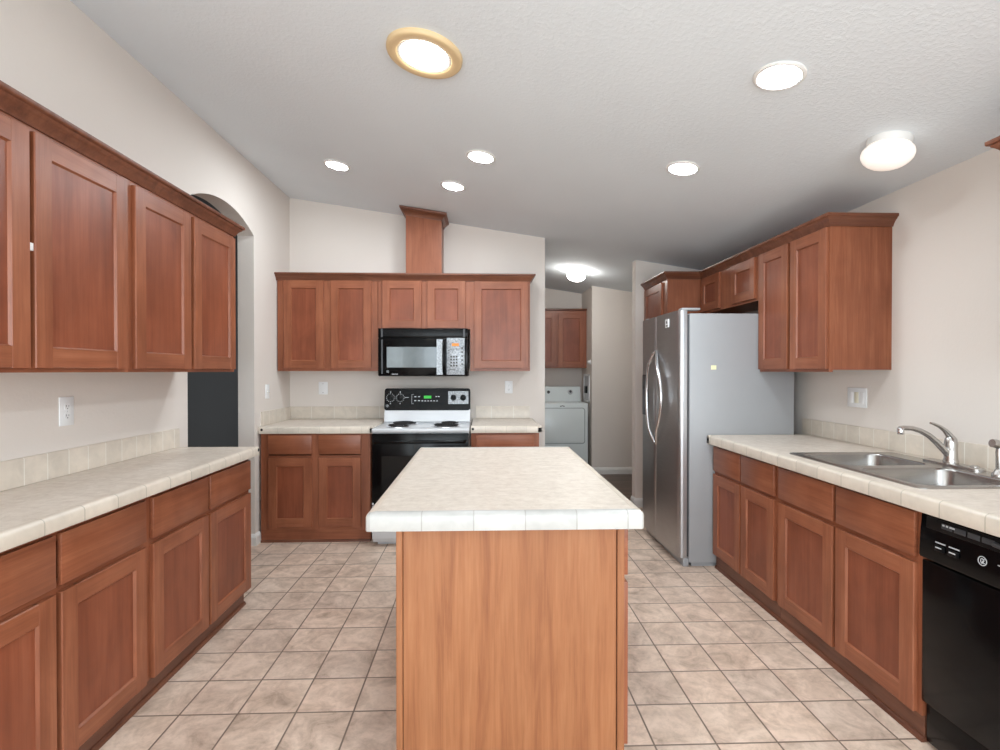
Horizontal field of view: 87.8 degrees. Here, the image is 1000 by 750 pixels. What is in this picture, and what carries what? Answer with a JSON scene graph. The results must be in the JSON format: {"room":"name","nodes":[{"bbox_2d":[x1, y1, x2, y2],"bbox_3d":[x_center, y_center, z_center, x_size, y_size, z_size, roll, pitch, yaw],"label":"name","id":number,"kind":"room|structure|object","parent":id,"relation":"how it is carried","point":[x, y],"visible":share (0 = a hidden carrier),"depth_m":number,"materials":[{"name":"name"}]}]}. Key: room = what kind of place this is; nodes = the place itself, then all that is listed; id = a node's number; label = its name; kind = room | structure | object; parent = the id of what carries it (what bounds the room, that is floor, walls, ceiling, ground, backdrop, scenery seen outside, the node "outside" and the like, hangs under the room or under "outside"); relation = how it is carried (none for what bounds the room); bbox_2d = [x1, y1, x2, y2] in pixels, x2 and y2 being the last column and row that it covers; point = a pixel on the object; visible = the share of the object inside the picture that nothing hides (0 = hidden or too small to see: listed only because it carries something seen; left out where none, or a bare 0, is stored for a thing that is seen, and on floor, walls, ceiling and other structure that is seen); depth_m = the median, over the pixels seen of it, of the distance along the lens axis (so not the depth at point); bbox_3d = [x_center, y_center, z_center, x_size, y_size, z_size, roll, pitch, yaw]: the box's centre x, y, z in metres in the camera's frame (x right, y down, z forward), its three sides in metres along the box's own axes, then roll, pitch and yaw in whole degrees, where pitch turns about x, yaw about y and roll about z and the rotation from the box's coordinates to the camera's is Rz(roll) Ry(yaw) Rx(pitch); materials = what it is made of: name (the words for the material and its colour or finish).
{"room":"kitchen","nodes":[
{"label":"kitchen","id":0,"kind":"room"},
{"bbox_2d":[0,0,289,533],"bbox_3d":[-1.905,-0.147,0.883,0.127,3.060,8.300,0,0,-2],"label":"wall","id":1,"kind":"structure","parent":0,"point":[52,52],"depth_m":2.73,"materials":[{"name":"paint"}]},
{"bbox_2d":[0,110,128,372],"bbox_3d":[-1.690,-0.433,1.679,0.359,0.850,0.940,0,0,-2],"label":"upper cabinet","id":2,"kind":"object","parent":1,"relation":"attached to","point":[64,213],"visible":0.96,"depth_m":1.79,"materials":[{"name":"brown wood"}]},
{"bbox_2d":[0,80,244,236],"bbox_3d":[-1.693,-0.845,2.163,0.387,0.064,1.913,0,0,-2],"label":"crown molding","id":3,"kind":"structure","parent":2,"relation":"attached to","point":[13,102],"depth_m":1.97,"materials":[{"name":"brown wood"}]},
{"bbox_2d":[59,396,73,425],"bbox_3d":[-1.885,0.158,2.262,0.008,0.125,0.078,0,0,-2],"label":"wall outlet","id":4,"kind":"object","parent":1,"relation":"attached to","point":[66,404],"visible":1,"depth_m":2.26,"materials":[{"name":"white plastic"}]},
{"bbox_2d":[64,403,70,409],"bbox_3d":[-1.882,0.138,2.262,0.002,0.029,0.033,0,0,-2],"label":"socket","id":5,"kind":"object","parent":4,"relation":"attached to","point":[67,406],"depth_m":2.26,"materials":[{"name":"white plastic"}]},
{"bbox_2d":[64,412,70,418],"bbox_3d":[-1.882,0.178,2.263,0.002,0.029,0.033,0,0,-2],"label":"socket","id":6,"kind":"object","parent":4,"relation":"attached to","point":[67,415],"depth_m":2.26,"materials":[{"name":"white plastic"}]},
{"bbox_2d":[0,428,179,491],"bbox_3d":[-1.879,0.379,2.152,0.012,0.111,1.885,0,0,-2],"label":"backsplash","id":7,"kind":"structure","parent":1,"relation":"attached to","point":[18,472],"depth_m":2.33,"materials":[{"name":"tile"}]},
{"bbox_2d":[127,179,235,371],"bbox_3d":[-1.722,-0.440,2.611,0.359,0.850,0.925,0,0,-2],"label":"upper cabinet","id":8,"kind":"object","parent":1,"relation":"attached to","point":[182,289],"visible":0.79,"depth_m":2.50,"materials":[{"name":"brown wood"}]},
{"bbox_2d":[251,531,260,545],"bbox_3d":[-2.011,1.312,4.178,0.143,0.092,0.101,0,0,-2],"label":"baseboard","id":9,"kind":"structure","parent":1,"relation":"attached to","point":[255,538],"depth_m":4.14,"materials":[{"name":"white paint"}]},
{"bbox_2d":[265,384,269,398],"bbox_3d":[-1.952,0.139,4.381,0.021,0.120,0.075,0,0,-2],"label":"light switch","id":10,"kind":"object","parent":1,"relation":"attached to","point":[267,391],"visible":1,"depth_m":4.38,"materials":[{"name":"white plastic"}]},
{"bbox_2d":[191,195,220,212],"bbox_3d":[-2.605,-1.715,3.899,1.063,0.050,6.000,0,0,-2],"label":"ceiling","id":11,"kind":"structure","parent":0,"point":[196,197],"depth_m":5.12,"materials":[{"name":"grey paint"}]},
{"bbox_2d":[187,235,237,446],"bbox_3d":[-3.087,-0.190,3.894,0.100,3.100,6.000,0,0,-2],"label":"wall","id":12,"kind":"structure","parent":0,"point":[212,396],"depth_m":5.66,"materials":[{"name":"grey paint"}]},
{"bbox_2d":[289,198,544,446],"bbox_3d":[-0.777,-0.173,5.010,2.413,3.050,0.130,0,0,-2],"label":"wall","id":13,"kind":"structure","parent":0,"point":[324,237],"depth_m":4.93,"materials":[{"name":"paint"}]},
{"bbox_2d":[261,406,384,425],"bbox_3d":[-1.522,0.357,4.598,0.895,0.116,0.650,0,0,-2],"label":"backsplash","id":14,"kind":"structure","parent":13,"relation":"attached to","point":[293,412],"depth_m":4.91,"materials":[{"name":"tile"}]},
{"bbox_2d":[319,382,327,394],"bbox_3d":[-1.671,0.124,4.913,0.085,0.120,0.007,0,0,-2],"label":"blank wall plate","id":15,"kind":"object","parent":13,"relation":"attached to","point":[323,386],"visible":1,"depth_m":4.91,"materials":[{"name":"white plastic"}]},
{"bbox_2d":[277,280,377,370],"bbox_3d":[-1.525,-0.459,4.748,0.880,0.845,0.338,0,0,-2],"label":"upper cabinet","id":16,"kind":"object","parent":13,"relation":"attached to","point":[332,325],"visible":0.9,"depth_m":4.58,"materials":[{"name":"brown wood"}]},
{"bbox_2d":[378,281,469,330],"bbox_3d":[-0.681,-0.645,4.776,0.820,0.473,0.338,0,0,-2],"label":"upper cabinet","id":17,"kind":"object","parent":13,"relation":"attached to","point":[401,304],"visible":0.88,"depth_m":4.61,"materials":[{"name":"brown wood"}]},
{"bbox_2d":[274,272,535,283],"bbox_3d":[-0.832,-0.867,4.755,2.286,0.064,0.366,0,0,-2],"label":"crown molding","id":18,"kind":"structure","parent":17,"relation":"attached to","point":[326,276],"depth_m":4.59,"materials":[{"name":"brown wood"}]},
{"bbox_2d":[378,328,468,375],"bbox_3d":[-0.677,-0.199,4.714,0.780,0.416,0.466,0,0,-2],"label":"microwave","id":19,"kind":"object","parent":17,"relation":"attached to","point":[401,351],"visible":1,"depth_m":4.54,"materials":[{"name":"black plastic"}]},
{"bbox_2d":[399,205,448,272],"bbox_3d":[-0.688,-1.174,4.770,0.417,0.655,0.341,0,0,-2],"label":"chase","id":20,"kind":"object","parent":17,"relation":"on","point":[425,228],"visible":0.93,"depth_m":4.65,"materials":[{"name":"brown wood"}]},
{"bbox_2d":[470,281,529,370],"bbox_3d":[-0.004,-0.459,4.800,0.535,0.845,0.338,0,0,-2],"label":"upper cabinet","id":21,"kind":"object","parent":13,"relation":"attached to","point":[499,311],"visible":0.91,"depth_m":4.64,"materials":[{"name":"brown wood"}]},
{"bbox_2d":[476,406,529,417],"bbox_3d":[0.026,0.355,4.971,0.515,0.116,0.012,0,0,-2],"label":"backsplash","id":22,"kind":"structure","parent":13,"relation":"attached to","point":[481,411],"depth_m":4.96,"materials":[{"name":"tile"}]},
{"bbox_2d":[505,381,512,392],"bbox_3d":[0.084,0.117,4.973,0.074,0.118,0.008,0,0,-2],"label":"wall outlet","id":23,"kind":"object","parent":13,"relation":"attached to","point":[508,384],"visible":1,"depth_m":4.97,"materials":[{"name":"white plastic"}]},
{"bbox_2d":[99,474,937,749],"bbox_3d":[-0.365,1.398,2.249,5.445,0.050,11.100,0,0,-2],"label":"floor","id":24,"kind":"structure","parent":0,"point":[308,662],"depth_m":2.39,"materials":[{"name":"tile"}]},
{"bbox_2d":[0,497,148,749],"bbox_3d":[-1.650,0.937,1.691,0.439,0.880,0.940,0,0,-2],"label":"base cabinet","id":25,"kind":"object","parent":24,"relation":"on","point":[74,599],"visible":0.93,"depth_m":1.75,"materials":[{"name":"brown wood"}]},
{"bbox_2d":[142,459,250,703],"bbox_3d":[-1.682,0.930,2.626,0.439,0.880,0.930,0,0,-2],"label":"base cabinet","id":26,"kind":"object","parent":24,"relation":"on","point":[199,529],"visible":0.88,"depth_m":2.50,"materials":[{"name":"brown wood"}]},
{"bbox_2d":[0,446,259,552],"bbox_3d":[-1.645,0.460,2.162,0.482,0.051,1.888,0,0,-2],"label":"countertop","id":27,"kind":"structure","parent":26,"relation":"on","point":[30,512],"depth_m":2.00,"materials":[{"name":"tile"}]},
{"bbox_2d":[261,433,372,542],"bbox_3d":[-1.509,0.915,4.569,0.880,0.880,0.718,0,0,-2],"label":"base cabinet","id":28,"kind":"object","parent":24,"relation":"on","point":[315,487],"visible":0.91,"depth_m":4.22,"materials":[{"name":"brown wood"}]},
{"bbox_2d":[258,419,383,433],"bbox_3d":[-1.505,0.444,4.563,0.928,0.056,0.723,0,0,-2],"label":"countertop","id":29,"kind":"structure","parent":28,"relation":"on","point":[290,426],"depth_m":4.22,"materials":[{"name":"laminate"}]},
{"bbox_2d":[372,388,470,543],"bbox_3d":[-0.638,0.738,4.395,0.772,1.236,0.683,0,0,-2],"label":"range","id":30,"kind":"object","parent":24,"relation":"on","point":[414,418],"visible":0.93,"depth_m":4.14,"materials":[{"name":"white metal"}]},
{"bbox_2d":[372,422,470,432],"bbox_3d":[-0.638,0.438,4.383,0.772,0.032,0.543,0,0,-2],"label":"cooktop","id":31,"kind":"object","parent":30,"relation":"in","point":[386,427],"depth_m":4.19,"materials":[{"name":"white metal"}]},
{"bbox_2d":[471,433,538,446],"bbox_3d":[0.030,0.914,4.622,0.560,0.880,0.718,0,0,-2],"label":"base cabinet","id":32,"kind":"object","parent":24,"relation":"on","point":[477,439],"visible":0.25,"depth_m":4.26,"materials":[{"name":"brown wood"}]},
{"bbox_2d":[471,418,541,432],"bbox_3d":[0.039,0.443,4.616,0.582,0.056,0.723,0,0,-2],"label":"countertop","id":33,"kind":"structure","parent":32,"relation":"on","point":[479,425],"depth_m":4.31,"materials":[{"name":"laminate"}]},
{"bbox_2d":[396,529,627,749],"bbox_3d":[0.023,0.931,2.415,0.786,0.880,1.329,0,0,-2],"label":"base cabinet","id":34,"kind":"object","parent":24,"relation":"on","point":[506,639],"visible":0.65,"depth_m":1.75,"materials":[{"name":"brown wood"}]},
{"bbox_2d":[366,447,643,531],"bbox_3d":[-0.005,0.469,2.417,0.909,0.059,1.465,0,0,-2],"label":"countertop","id":35,"kind":"structure","parent":34,"relation":"on","point":[439,488],"depth_m":1.92,"materials":[{"name":"tile"}]},
{"bbox_2d":[545,386,587,462],"bbox_3d":[0.836,0.741,7.355,0.700,1.145,0.648,0,0,-2],"label":"dryer","id":36,"kind":"object","parent":24,"relation":"on","point":[566,415],"visible":0.72,"depth_m":7.04,"materials":[{"name":"metal"}]},
{"bbox_2d":[642,308,793,565],"bbox_3d":[1.637,0.439,4.113,0.899,1.838,0.849,0,0,-2],"label":"refrigerator","id":37,"kind":"object","parent":24,"relation":"on","point":[702,377],"visible":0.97,"depth_m":3.69,"materials":[{"name":"metal"}]},
{"bbox_2d":[713,446,780,620],"bbox_3d":[1.868,0.925,3.290,0.709,0.880,0.792,0,0,-2],"label":"base cabinet","id":38,"kind":"object","parent":24,"relation":"on","point":[745,488],"visible":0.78,"depth_m":3.20,"materials":[{"name":"brown wood"}]},
{"bbox_2d":[707,435,999,536],"bbox_3d":[1.878,0.463,2.430,0.748,0.061,2.520,0,0,-2],"label":"countertop","id":39,"kind":"structure","parent":38,"relation":"on","point":[977,509],"depth_m":2.23,"materials":[{"name":"tile"}]},
{"bbox_2d":[790,452,999,488],"bbox_3d":[1.884,0.519,2.431,0.590,0.184,0.870,0,0,-2],"label":"sink","id":40,"kind":"object","parent":39,"relation":"in","point":[912,471],"visible":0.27,"depth_m":2.40,"materials":[{"name":"metal"}]},
{"bbox_2d":[988,439,999,476],"bbox_3d":[2.117,0.351,2.202,0.068,0.157,0.052,0,0,-2],"label":"sprayer","id":41,"kind":"object","parent":40,"relation":"on","point":[994,443],"visible":1,"depth_m":2.20,"materials":[{"name":"silver metal"}]},
{"bbox_2d":[897,422,985,470],"bbox_3d":[2.032,0.326,2.456,0.284,0.203,0.300,0,0,-2],"label":"faucet","id":42,"kind":"object","parent":39,"relation":"on","point":[949,448],"visible":1,"depth_m":2.46,"materials":[{"name":"silver metal"}]},
{"bbox_2d":[778,467,927,741],"bbox_3d":[1.898,0.931,2.424,0.709,0.880,0.940,0,0,-2],"label":"base cabinet","id":43,"kind":"object","parent":24,"relation":"on","point":[850,563],"visible":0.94,"depth_m":2.27,"materials":[{"name":"brown wood"}]},
{"bbox_2d":[919,513,999,749],"bbox_3d":[1.881,0.936,1.648,0.658,0.853,0.596,0,0,-2],"label":"dishwasher","id":44,"kind":"object","parent":24,"relation":"on","point":[961,571],"visible":0.99,"depth_m":1.78,"materials":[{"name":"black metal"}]},
{"bbox_2d":[934,545,944,552],"bbox_3d":[1.561,0.618,1.847,0.010,0.020,0.036,0,0,-2],"label":"rocker switch","id":45,"kind":"object","parent":44,"relation":"attached to","point":[937,548],"depth_m":1.84,"materials":[{"name":"black plastic"}]},
{"bbox_2d":[948,550,958,558],"bbox_3d":[1.563,0.618,1.793,0.010,0.020,0.036,0,0,-2],"label":"rocker switch","id":46,"kind":"object","parent":44,"relation":"attached to","point":[952,554],"depth_m":1.79,"materials":[{"name":"black plastic"}]},
{"bbox_2d":[70,0,999,293],"bbox_3d":[0.171,-1.383,2.247,4.372,0.727,11.100,0,0,-2],"label":"ceiling","id":47,"kind":"structure","parent":0,"point":[582,108],"depth_m":2.54,"materials":[{"name":"paint"}]},
{"bbox_2d":[323,159,349,170],"bbox_3d":[-1.203,-1.546,3.838,0.190,0.039,0.192,0,0,2],"label":"recessed light","id":48,"kind":"object","parent":47,"relation":"in","point":[334,164],"visible":1,"depth_m":3.83,"materials":[{"name":"white paint"}]},
{"bbox_2d":[386,27,462,78],"bbox_3d":[-0.332,-1.408,2.289,0.334,0.070,0.336,0,0,17],"label":"recessed light","id":49,"kind":"object","parent":47,"relation":"in","point":[421,52],"visible":1,"depth_m":2.27,"materials":[{"name":"gold metal"}]},
{"bbox_2d":[440,180,465,190],"bbox_3d":[-0.353,-1.421,3.908,0.190,0.039,0.192,0,0,2],"label":"recessed light","id":50,"kind":"object","parent":47,"relation":"in","point":[450,185],"visible":1,"depth_m":3.89,"materials":[{"name":"white paint"}]},
{"bbox_2d":[466,150,495,163],"bbox_3d":[-0.121,-1.385,3.304,0.190,0.039,0.192,0,0,2],"label":"recessed light","id":51,"kind":"object","parent":47,"relation":"in","point":[478,156],"visible":1,"depth_m":3.29,"materials":[{"name":"white paint"}]},
{"bbox_2d":[567,268,584,281],"bbox_3d":[0.901,-1.183,6.156,0.215,0.151,0.215,0,0,25],"label":"ceiling light","id":52,"kind":"object","parent":47,"relation":"attached to","point":[574,274],"visible":1,"depth_m":6.08,"materials":[{"name":"white paint"}]},
{"bbox_2d":[666,161,699,175],"bbox_3d":[1.071,-1.208,3.044,0.190,0.039,0.192,0,0,2],"label":"recessed light","id":53,"kind":"object","parent":47,"relation":"in","point":[680,168],"visible":1,"depth_m":3.03,"materials":[{"name":"white paint"}]},
{"bbox_2d":[752,61,807,90],"bbox_3d":[1.122,-1.198,2.088,0.194,0.040,0.196,0,0,2],"label":"recessed light","id":54,"kind":"object","parent":47,"relation":"in","point":[780,75],"visible":1,"depth_m":2.08,"materials":[{"name":"white paint"}]},
{"bbox_2d":[860,130,915,170],"bbox_3d":[1.812,-1.040,2.431,0.211,0.149,0.211,0,0,25],"label":"ceiling light","id":55,"kind":"object","parent":47,"relation":"attached to","point":[888,150],"visible":1,"depth_m":2.37,"materials":[{"name":"white paint"}]},
{"bbox_2d":[545,288,581,400],"bbox_3d":[0.483,-0.068,7.731,1.700,2.797,0.100,0,0,-2],"label":"wall","id":56,"kind":"structure","parent":0,"point":[553,298],"depth_m":7.69,"materials":[{"name":"paint"}]},
{"bbox_2d":[545,308,586,367],"bbox_3d":[0.824,-0.517,7.494,0.786,0.838,0.390,0,0,-2],"label":"upper cabinet","id":57,"kind":"object","parent":56,"relation":"attached to","point":[565,331],"depth_m":7.32,"materials":[{"name":"brown wood"}]},
{"bbox_2d":[582,286,631,466],"bbox_3d":[1.653,0.052,7.367,0.857,2.563,0.710,0,0,-2],"label":"wall","id":58,"kind":"structure","parent":0,"point":[609,311],"depth_m":7.01,"materials":[{"name":"paint"}]},
{"bbox_2d":[583,374,589,402],"bbox_3d":[1.214,0.184,7.217,0.030,0.385,0.417,0,0,-2],"label":"dryer outlet","id":59,"kind":"object","parent":58,"relation":"attached to","point":[586,377],"visible":1,"depth_m":7.21,"materials":[{"name":"white plastic"}]},
{"bbox_2d":[592,467,631,473],"bbox_3d":[1.665,1.290,7.014,0.857,0.092,0.016,0,0,-2],"label":"baseboard","id":60,"kind":"structure","parent":58,"relation":"attached to","point":[601,470],"depth_m":7.00,"materials":[{"name":"white paint"}]},
{"bbox_2d":[632,260,700,497],"bbox_3d":[1.765,0.073,5.378,0.770,2.550,0.115,0,0,-2],"label":"wall partition","id":61,"kind":"structure","parent":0,"point":[642,271],"depth_m":5.31,"materials":[{"name":"paint"}]},
{"bbox_2d":[630,496,642,506],"bbox_3d":[1.420,1.303,5.367,0.111,0.092,0.131,0,0,-2],"label":"baseboard","id":62,"kind":"structure","parent":61,"relation":"attached to","point":[638,502],"depth_m":5.30,"materials":[{"name":"white paint"}]},
{"bbox_2d":[644,279,700,320],"bbox_3d":[1.817,0.222,4.998,0.693,2.260,0.640,0,0,-2],"label":"upper cabinet","id":63,"kind":"object","parent":61,"relation":"attached to","point":[670,295],"visible":0.14,"depth_m":4.67,"materials":[{"name":"brown wood"}]},
{"bbox_2d":[742,148,999,444],"bbox_3d":[2.304,0.122,2.382,0.100,2.500,11.000,0,0,-2],"label":"wall","id":64,"kind":"structure","parent":0,"point":[945,370],"depth_m":2.67,"materials":[{"name":"paint"}]},
{"bbox_2d":[701,256,758,313],"bbox_3d":[2.001,-0.720,4.180,0.381,0.365,0.982,0,0,-2],"label":"upper cabinet","id":65,"kind":"object","parent":64,"relation":"attached to","point":[734,289],"visible":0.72,"depth_m":4.15,"materials":[{"name":"brown wood"}]},
{"bbox_2d":[758,226,891,371],"bbox_3d":[2.031,-0.458,3.324,0.381,0.875,0.735,0,0,-2],"label":"upper cabinet","id":66,"kind":"object","parent":64,"relation":"attached to","point":[825,294],"visible":0.88,"depth_m":2.96,"materials":[{"name":"brown wood"}]},
{"bbox_2d":[641,212,898,289],"bbox_3d":[1.778,-0.884,4.092,0.411,0.064,2.500,0,0,-12],"label":"crown molding","id":67,"kind":"structure","parent":66,"relation":"attached to","point":[828,219],"depth_m":3.29,"materials":[{"name":"brown wood"}]},
{"bbox_2d":[847,387,866,407],"bbox_3d":[2.220,0.140,3.235,0.009,0.122,0.165,0,0,-2],"label":"light switch","id":68,"kind":"object","parent":64,"relation":"attached to","point":[857,397],"visible":1,"depth_m":3.23,"materials":[{"name":"white plastic"}]},
{"bbox_2d":[802,418,995,469],"bbox_3d":[2.245,0.378,2.480,0.012,0.108,2.595,0,0,-2],"label":"backsplash","id":69,"kind":"structure","parent":64,"relation":"attached to","point":[981,455],"depth_m":2.91,"materials":[{"name":"tile"}]},
{"bbox_3d":[2.098,-0.414,1.570,0.368,0.817,0.800,0,0,-2],"label":"upper cabinet","id":70,"kind":"object","parent":64,"relation":"attached to","visible":0},
{"bbox_2d":[985,136,999,149],"bbox_3d":[2.083,-0.862,1.590,0.396,0.064,0.848,0,0,-2],"label":"crown molding","id":71,"kind":"structure","parent":70,"relation":"attached to","point":[995,142],"depth_m":1.98,"materials":[{"name":"brown wood"}]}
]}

